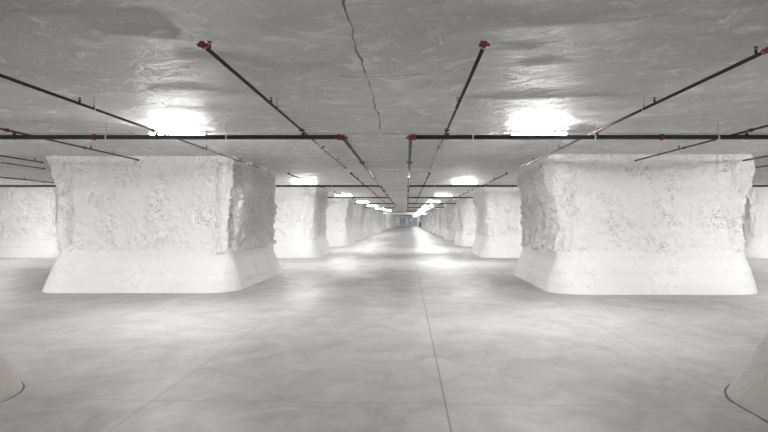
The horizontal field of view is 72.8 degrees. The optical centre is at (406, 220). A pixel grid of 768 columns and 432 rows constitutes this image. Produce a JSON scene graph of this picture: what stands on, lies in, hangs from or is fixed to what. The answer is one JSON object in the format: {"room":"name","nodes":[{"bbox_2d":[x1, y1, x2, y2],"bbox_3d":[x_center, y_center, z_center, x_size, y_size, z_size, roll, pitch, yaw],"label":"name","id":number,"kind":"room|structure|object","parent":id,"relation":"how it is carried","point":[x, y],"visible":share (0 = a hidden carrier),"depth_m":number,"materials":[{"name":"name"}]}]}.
{"room":"underground storage facility","nodes":[
{"label":"underground storage facility","id":0,"kind":"room"},
{"bbox_2d":[0,0,767,216],"bbox_3d":[0.000,-2.052,116.600,60.280,0.061,260.040,0,0,0],"label":"ceiling","id":1,"kind":"structure","parent":0,"point":[378,73],"depth_m":7.50,"materials":[{"name":"grey concrete"}]},
{"bbox_2d":[0,155,43,162],"bbox_3d":[-11.572,-1.947,12.145,0.116,0.254,8.770,0,0,0],"label":"branch","id":2,"kind":"object","parent":1,"relation":"hanging from","point":[0,155],"visible":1,"depth_m":15.65,"materials":[{"name":"black paint"}]},
{"bbox_2d":[0,162,44,169],"bbox_3d":[-12.892,-1.945,13.135,0.116,0.250,10.750,0,0,0],"label":"branch","id":3,"kind":"object","parent":1,"relation":"hanging from","point":[0,162],"visible":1,"depth_m":17.41,"materials":[{"name":"black paint"}]},
{"bbox_2d":[0,176,53,182],"bbox_3d":[-17.160,-1.938,25.125,0.116,0.236,9.650,0,0,0],"label":"branch","id":4,"kind":"object","parent":1,"relation":"hanging from","point":[0,176],"visible":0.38,"depth_m":23.49,"materials":[{"name":"black paint"}]},
{"bbox_2d":[0,128,138,160],"bbox_3d":[-8.184,-1.947,11.815,0.116,0.253,8.110,0,0,0],"label":"pipe","id":5,"kind":"object","parent":1,"relation":"hanging from","point":[3,129],"visible":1,"depth_m":12.73,"materials":[{"name":"black metal"}]},
{"bbox_2d":[0,74,258,168],"bbox_3d":[-5.192,-1.942,11.815,0.116,0.244,12.730,0,0,0],"label":"pipe","id":6,"kind":"object","parent":1,"relation":"hanging from","point":[93,108],"visible":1,"depth_m":8.68,"materials":[{"name":"black metal"}]},
{"bbox_2d":[0,122,347,140],"bbox_3d":[-15.555,-1.867,10.785,28.642,0.387,0.204,0,0,0],"label":"pipe","id":7,"kind":"object","parent":1,"relation":"hanging from","point":[13,136],"visible":1,"depth_m":10.74,"materials":[{"name":"black metal"}]},
{"bbox_2d":[148,129,207,134],"bbox_3d":[-5.082,-2.005,11.550,1.280,0.215,0.176,0,0,0],"label":"ceiling light","id":8,"kind":"object","parent":1,"relation":"hanging from","point":[149,132],"visible":0.78,"depth_m":11.50,"materials":[{"name":"white plastic"}]},
{"bbox_2d":[150,133,203,134],"bbox_3d":[-5.082,-1.929,11.550,1.200,0.043,0.090,0,0,0],"label":"diffuser","id":9,"kind":"object","parent":8,"relation":"attached to","point":[150,133],"depth_m":11.52,"materials":[{"name":"white plastic"}]},
{"bbox_2d":[0,184,381,186],"bbox_3d":[-15.555,-1.866,25.855,28.642,0.386,0.204,0,0,0],"label":"pipe","id":10,"kind":"object","parent":1,"relation":"hanging from","point":[281,185],"visible":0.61,"depth_m":25.81,"materials":[{"name":"black metal"}]},
{"bbox_2d":[197,41,345,168],"bbox_3d":[-2.156,-1.944,11.815,0.116,0.248,12.730,0,0,0],"label":"pipe","id":11,"kind":"object","parent":1,"relation":"hanging from","point":[202,44],"visible":1,"depth_m":7.14,"materials":[{"name":"black metal"}]},
{"bbox_2d":[292,181,316,183],"bbox_3d":[-5.236,-1.998,26.620,1.280,0.215,0.176,0,0,0],"label":"ceiling light","id":12,"kind":"object","parent":1,"relation":"hanging from","point":[296,182],"visible":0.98,"depth_m":26.57,"materials":[{"name":"white plastic"}]},
{"bbox_2d":[287,172,330,190],"bbox_3d":[-4.664,-1.938,26.005,0.116,0.236,11.190,0,0,0],"label":"branch","id":13,"kind":"object","parent":1,"relation":"hanging from","point":[289,172],"visible":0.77,"depth_m":23.68,"materials":[{"name":"black paint"}]},
{"bbox_2d":[327,196,389,198],"bbox_3d":[-15.555,-1.879,38.725,28.642,0.413,0.204,0,0,0],"label":"sprinkler","id":14,"kind":"object","parent":1,"relation":"hanging from","point":[337,196],"visible":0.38,"depth_m":38.68,"materials":[{"name":"black paint"}]},
{"bbox_2d":[344,135,380,186],"bbox_3d":[-1.331,-1.874,18.334,0.173,0.388,14.938,0,0,0],"label":"pipe","id":15,"kind":"object","parent":1,"relation":"hanging from","point":[348,144],"visible":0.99,"depth_m":14.47,"materials":[{"name":"grey metal"}]},
{"bbox_2d":[354,200,394,203],"bbox_3d":[-15.555,-1.873,52.035,28.642,0.399,0.204,0,0,0],"label":"sprinkler","id":16,"kind":"object","parent":1,"relation":"hanging from","point":[380,200],"visible":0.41,"depth_m":51.98,"materials":[{"name":"black paint"}]},
{"bbox_2d":[365,207,395,207],"bbox_3d":[-15.555,-1.871,66.665,28.642,0.395,0.204,0,0,0],"label":"sprinkler","id":17,"kind":"object","parent":1,"relation":"hanging from","point":[365,207],"visible":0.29,"depth_m":66.61,"materials":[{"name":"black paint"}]},
{"bbox_2d":[1,182,767,182],"bbox_3d":[0.000,-2.040,27.280,59.400,0.053,0.020,0,0,0],"label":"conduit","id":18,"kind":"object","parent":1,"relation":"attached to","point":[1,182],"visible":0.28,"depth_m":27.27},
{"bbox_2d":[369,168,421,169],"bbox_3d":[-0.506,-2.014,20.240,2.156,0.066,0.056,0,0,0],"label":"conduit","id":19,"kind":"object","parent":1,"relation":"attached to","point":[380,168],"visible":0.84,"depth_m":20.22,"materials":[{"name":"grey metal"}]},
{"bbox_2d":[383,213,426,213],"bbox_3d":[-0.220,-1.914,128.150,13.640,0.572,1.540,0,0,0],"label":"trim","id":20,"kind":"structure","parent":1,"relation":"attached to","point":[383,213],"depth_m":127.37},
{"bbox_2d":[407,141,412,186],"bbox_3d":[0.077,-1.869,18.334,0.173,0.378,14.938,0,0,0],"label":"pipe","id":21,"kind":"object","parent":1,"relation":"hanging from","point":[409,162],"visible":0.99,"depth_m":14.81,"materials":[{"name":"grey metal"}]},
{"bbox_2d":[408,207,443,207],"bbox_3d":[14.928,-1.872,66.665,29.896,0.398,0.204,0,0,0],"label":"sprinkler","id":22,"kind":"object","parent":1,"relation":"hanging from","point":[408,207],"visible":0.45,"depth_m":66.61,"materials":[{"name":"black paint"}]},
{"bbox_2d":[408,203,455,203],"bbox_3d":[14.928,-1.875,52.035,29.896,0.404,0.204,0,0,0],"label":"sprinkler","id":23,"kind":"object","parent":1,"relation":"hanging from","point":[408,203],"visible":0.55,"depth_m":51.98,"materials":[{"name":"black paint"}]},
{"bbox_2d":[407,196,472,197],"bbox_3d":[14.928,-1.874,38.725,29.896,0.401,0.204,0,0,0],"label":"sprinkler","id":24,"kind":"object","parent":1,"relation":"hanging from","point":[418,196],"visible":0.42,"depth_m":38.68,"materials":[{"name":"black paint"}]},
{"bbox_2d":[430,41,489,168],"bbox_3d":[0.818,-1.944,11.815,0.116,0.248,12.730,0,0,0],"label":"pipe","id":25,"kind":"object","parent":1,"relation":"hanging from","point":[483,44],"visible":1,"depth_m":7.14,"materials":[{"name":"black metal"}]},
{"bbox_2d":[471,172,507,190],"bbox_3d":[3.927,-1.939,26.005,0.116,0.238,11.190,0,0,0],"label":"branch","id":26,"kind":"object","parent":1,"relation":"hanging from","point":[505,172],"visible":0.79,"depth_m":23.64,"materials":[{"name":"black paint"}]},
{"bbox_2d":[510,129,567,134],"bbox_3d":[2.926,-2.007,11.550,1.280,0.215,0.176,0,0,0],"label":"ceiling light","id":27,"kind":"object","parent":1,"relation":"hanging from","point":[557,132],"visible":0.83,"depth_m":11.50,"materials":[{"name":"white plastic"}]},
{"bbox_2d":[512,133,565,134],"bbox_3d":[2.926,-1.932,11.550,1.200,0.043,0.090,0,0,0],"label":"diffuser","id":28,"kind":"object","parent":27,"relation":"attached to","point":[512,133],"depth_m":11.52,"materials":[{"name":"white plastic"}]},
{"bbox_2d":[406,133,767,140],"bbox_3d":[14.928,-1.869,10.785,29.896,0.392,0.204,0,0,0],"label":"pipe","id":29,"kind":"object","parent":1,"relation":"hanging from","point":[596,136],"visible":0.99,"depth_m":10.74,"materials":[{"name":"black metal"}]},
{"bbox_2d":[407,179,767,186],"bbox_3d":[14.928,-1.876,25.855,29.896,0.405,0.204,0,0,0],"label":"pipe","id":30,"kind":"object","parent":1,"relation":"hanging from","point":[423,185],"visible":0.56,"depth_m":25.81,"materials":[{"name":"black metal"}]},
{"bbox_2d":[519,46,767,168],"bbox_3d":[3.927,-1.942,11.903,0.116,0.244,12.554,0,0,0],"label":"pipe","id":31,"kind":"object","parent":1,"relation":"hanging from","point":[764,51],"visible":1,"depth_m":7.51,"materials":[{"name":"black metal"}]},
{"bbox_2d":[634,125,767,161],"bbox_3d":[7.040,-1.949,11.903,0.116,0.257,8.286,0,0,0],"label":"pipe","id":32,"kind":"object","parent":1,"relation":"hanging from","point":[764,126],"visible":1,"depth_m":12.50,"materials":[{"name":"black metal"}]},
{"bbox_2d":[743,155,767,160],"bbox_3d":[10.340,-1.942,11.925,0.116,0.243,8.330,0,0,0],"label":"branch","id":33,"kind":"object","parent":1,"relation":"hanging from","point":[767,155],"visible":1,"depth_m":15.37,"materials":[{"name":"black paint"}]},
{"bbox_2d":[0,226,767,431],"bbox_3d":[0.000,2.200,116.600,60.280,0.001,260.040,0,0,0],"label":"floor","id":34,"kind":"structure","parent":0,"point":[399,328],"depth_m":8.70,"materials":[{"name":"concrete"}]},
{"bbox_2d":[0,354,24,402],"bbox_3d":[-8.075,-0.011,3.962,6.362,4.554,6.672,0,0,0],"label":"rock pillar","id":35,"kind":"structure","parent":34,"relation":"on","point":[11,385],"depth_m":6.59,"materials":[{"name":"stone"}]},
{"bbox_2d":[0,187,61,257],"bbox_3d":[-23.707,-0.011,34.100,6.120,4.554,6.556,0,0,0],"label":"rock pillar","id":36,"kind":"structure","parent":34,"relation":"on","point":[28,215],"depth_m":31.44,"materials":[{"name":"white stone"}]},
{"bbox_2d":[42,155,280,292],"bbox_3d":[-8.474,-0.011,19.205,6.490,4.554,6.830,0,0,0],"label":"rock pillar","id":37,"kind":"structure","parent":34,"relation":"on","point":[150,224],"depth_m":16.48,"materials":[{"name":"white stone"}]},
{"bbox_2d":[273,187,330,257],"bbox_3d":[-8.363,-0.011,34.056,6.131,4.554,6.568,0,0,0],"label":"rock pillar","id":38,"kind":"structure","parent":34,"relation":"on","point":[300,225],"depth_m":31.44,"materials":[{"name":"white stone"}]},
{"bbox_2d":[326,198,355,246],"bbox_3d":[-7.977,-0.011,47.916,6.120,4.554,6.556,0,0,0],"label":"rock pillar","id":39,"kind":"structure","parent":34,"relation":"on","point":[339,215],"depth_m":45.32,"materials":[{"name":"white stone"}]},
{"bbox_2d":[352,204,365,239],"bbox_3d":[-8.090,-0.011,62.435,6.117,4.554,6.560,0,0,0],"label":"rock pillar","id":40,"kind":"structure","parent":34,"relation":"on","point":[358,211],"depth_m":59.83,"materials":[{"name":"white stone"}]},
{"bbox_2d":[363,208,373,236],"bbox_3d":[-7.984,-0.011,76.952,6.107,4.554,6.554,0,0,0],"label":"rock pillar","id":41,"kind":"structure","parent":34,"relation":"on","point":[368,214],"depth_m":74.35,"materials":[{"name":"white stone"}]},
{"bbox_2d":[372,209,380,233],"bbox_3d":[-7.647,-0.011,91.256,6.119,4.554,6.555,0,0,0],"label":"rock pillar","id":42,"kind":"structure","parent":34,"relation":"on","point":[376,212],"depth_m":88.64,"materials":[{"name":"white stone"}]},
{"bbox_2d":[380,212,383,230],"bbox_3d":[-8.534,-0.011,121.172,6.107,4.554,6.554,0,0,0],"label":"rock pillar","id":43,"kind":"structure","parent":34,"relation":"on","point":[381,217],"depth_m":118.64,"materials":[{"name":"white stone"}]},
{"bbox_2d":[382,214,385,229],"bbox_3d":[-8.527,-0.011,136.136,6.119,4.554,6.555,0,0,0],"label":"rock pillar","id":44,"kind":"structure","parent":34,"relation":"on","point":[384,215],"depth_m":133.60,"materials":[{"name":"white stone"}]},
{"bbox_2d":[385,214,391,228],"bbox_3d":[-7.435,-0.011,151.094,6.100,4.554,6.549,0,0,0],"label":"rock pillar","id":45,"kind":"structure","parent":34,"relation":"on","point":[388,216],"depth_m":148.44,"materials":[{"name":"white stone"}]},
{"bbox_2d":[424,214,426,229],"bbox_3d":[7.532,-0.011,136.138,6.100,4.554,6.549,0,0,0],"label":"rock pillar","id":46,"kind":"structure","parent":34,"relation":"on","point":[425,227],"depth_m":133.62,"materials":[{"name":"white stone"}]},
{"bbox_2d":[426,212,429,230],"bbox_3d":[7.515,-0.011,121.176,6.119,4.554,6.555,0,0,0],"label":"rock pillar","id":47,"kind":"structure","parent":34,"relation":"on","point":[428,213],"depth_m":118.49,"materials":[{"name":"white stone"}]},
{"bbox_2d":[429,212,433,231],"bbox_3d":[7.522,-0.011,106.220,6.107,4.554,6.554,0,0,0],"label":"rock pillar","id":48,"kind":"structure","parent":34,"relation":"on","point":[431,213],"depth_m":103.61,"materials":[{"name":"white stone"}]},
{"bbox_2d":[432,209,438,233],"bbox_3d":[7.523,-0.011,91.258,6.100,4.554,6.549,0,0,0],"label":"rock pillar","id":49,"kind":"structure","parent":34,"relation":"on","point":[435,214],"depth_m":88.70,"materials":[{"name":"white stone"}]},
{"bbox_2d":[437,208,445,236],"bbox_3d":[7.515,-0.011,76.956,6.119,4.554,6.555,0,0,0],"label":"rock pillar","id":50,"kind":"structure","parent":34,"relation":"on","point":[441,219],"depth_m":74.24,"materials":[{"name":"white stone"}]},
{"bbox_2d":[443,204,456,239],"bbox_3d":[7.527,-0.011,62.436,6.131,4.554,6.568,0,0,0],"label":"rock pillar","id":51,"kind":"structure","parent":34,"relation":"on","point":[450,211],"depth_m":59.76,"materials":[{"name":"white stone"}]},
{"bbox_2d":[454,198,475,246],"bbox_3d":[7.518,-0.011,47.916,6.117,4.554,6.560,0,0,0],"label":"rock pillar","id":52,"kind":"structure","parent":34,"relation":"on","point":[465,207],"depth_m":45.20,"materials":[{"name":"white stone"}]},
{"bbox_2d":[471,187,522,257],"bbox_3d":[7.515,-0.011,34.056,6.120,4.554,6.556,0,0,0],"label":"rock pillar","id":53,"kind":"structure","parent":34,"relation":"on","point":[498,232],"depth_m":31.30,"materials":[{"name":"white stone"}]},
{"bbox_2d":[514,154,757,294],"bbox_3d":[7.646,-0.011,18.699,6.663,4.554,6.440,0,0,0],"label":"rock pillar","id":54,"kind":"structure","parent":34,"relation":"on","point":[592,224],"depth_m":16.11,"materials":[{"name":"white stone"}]},
{"bbox_2d":[724,332,767,422],"bbox_3d":[7.148,-0.011,3.936,6.472,4.554,6.649,0,0,0],"label":"rock pillar","id":55,"kind":"structure","parent":34,"relation":"on","point":[748,391],"depth_m":6.21,"materials":[{"name":"stone"}]},
{"bbox_2d":[742,187,767,258],"bbox_3d":[23.270,-0.011,33.660,6.117,4.554,6.560,0,0,0],"label":"rock pillar","id":56,"kind":"structure","parent":34,"relation":"on","point":[755,224],"depth_m":30.95,"materials":[{"name":"white stone"}]},
{"bbox_2d":[396,217,419,225],"bbox_3d":[0.000,-0.055,246.730,59.840,4.730,0.660,0,0,0],"label":"wall","id":57,"kind":"structure","parent":0,"point":[397,218],"depth_m":246.42,"materials":[{"name":"white paint"}]},
{"bbox_2d":[400,218,405,224],"bbox_3d":[-2.013,0.220,246.310,2.994,3.584,0.140,0,0,0],"label":"window","id":58,"kind":"structure","parent":57,"relation":"in","point":[402,220],"depth_m":246.30,"materials":[{"name":"glass"}]},
{"bbox_2d":[408,218,416,224],"bbox_3d":[2.695,0.220,246.310,4.270,3.584,0.140,0,0,0],"label":"window","id":59,"kind":"structure","parent":57,"relation":"in","point":[411,221],"depth_m":246.30,"materials":[{"name":"glass"}]}
]}

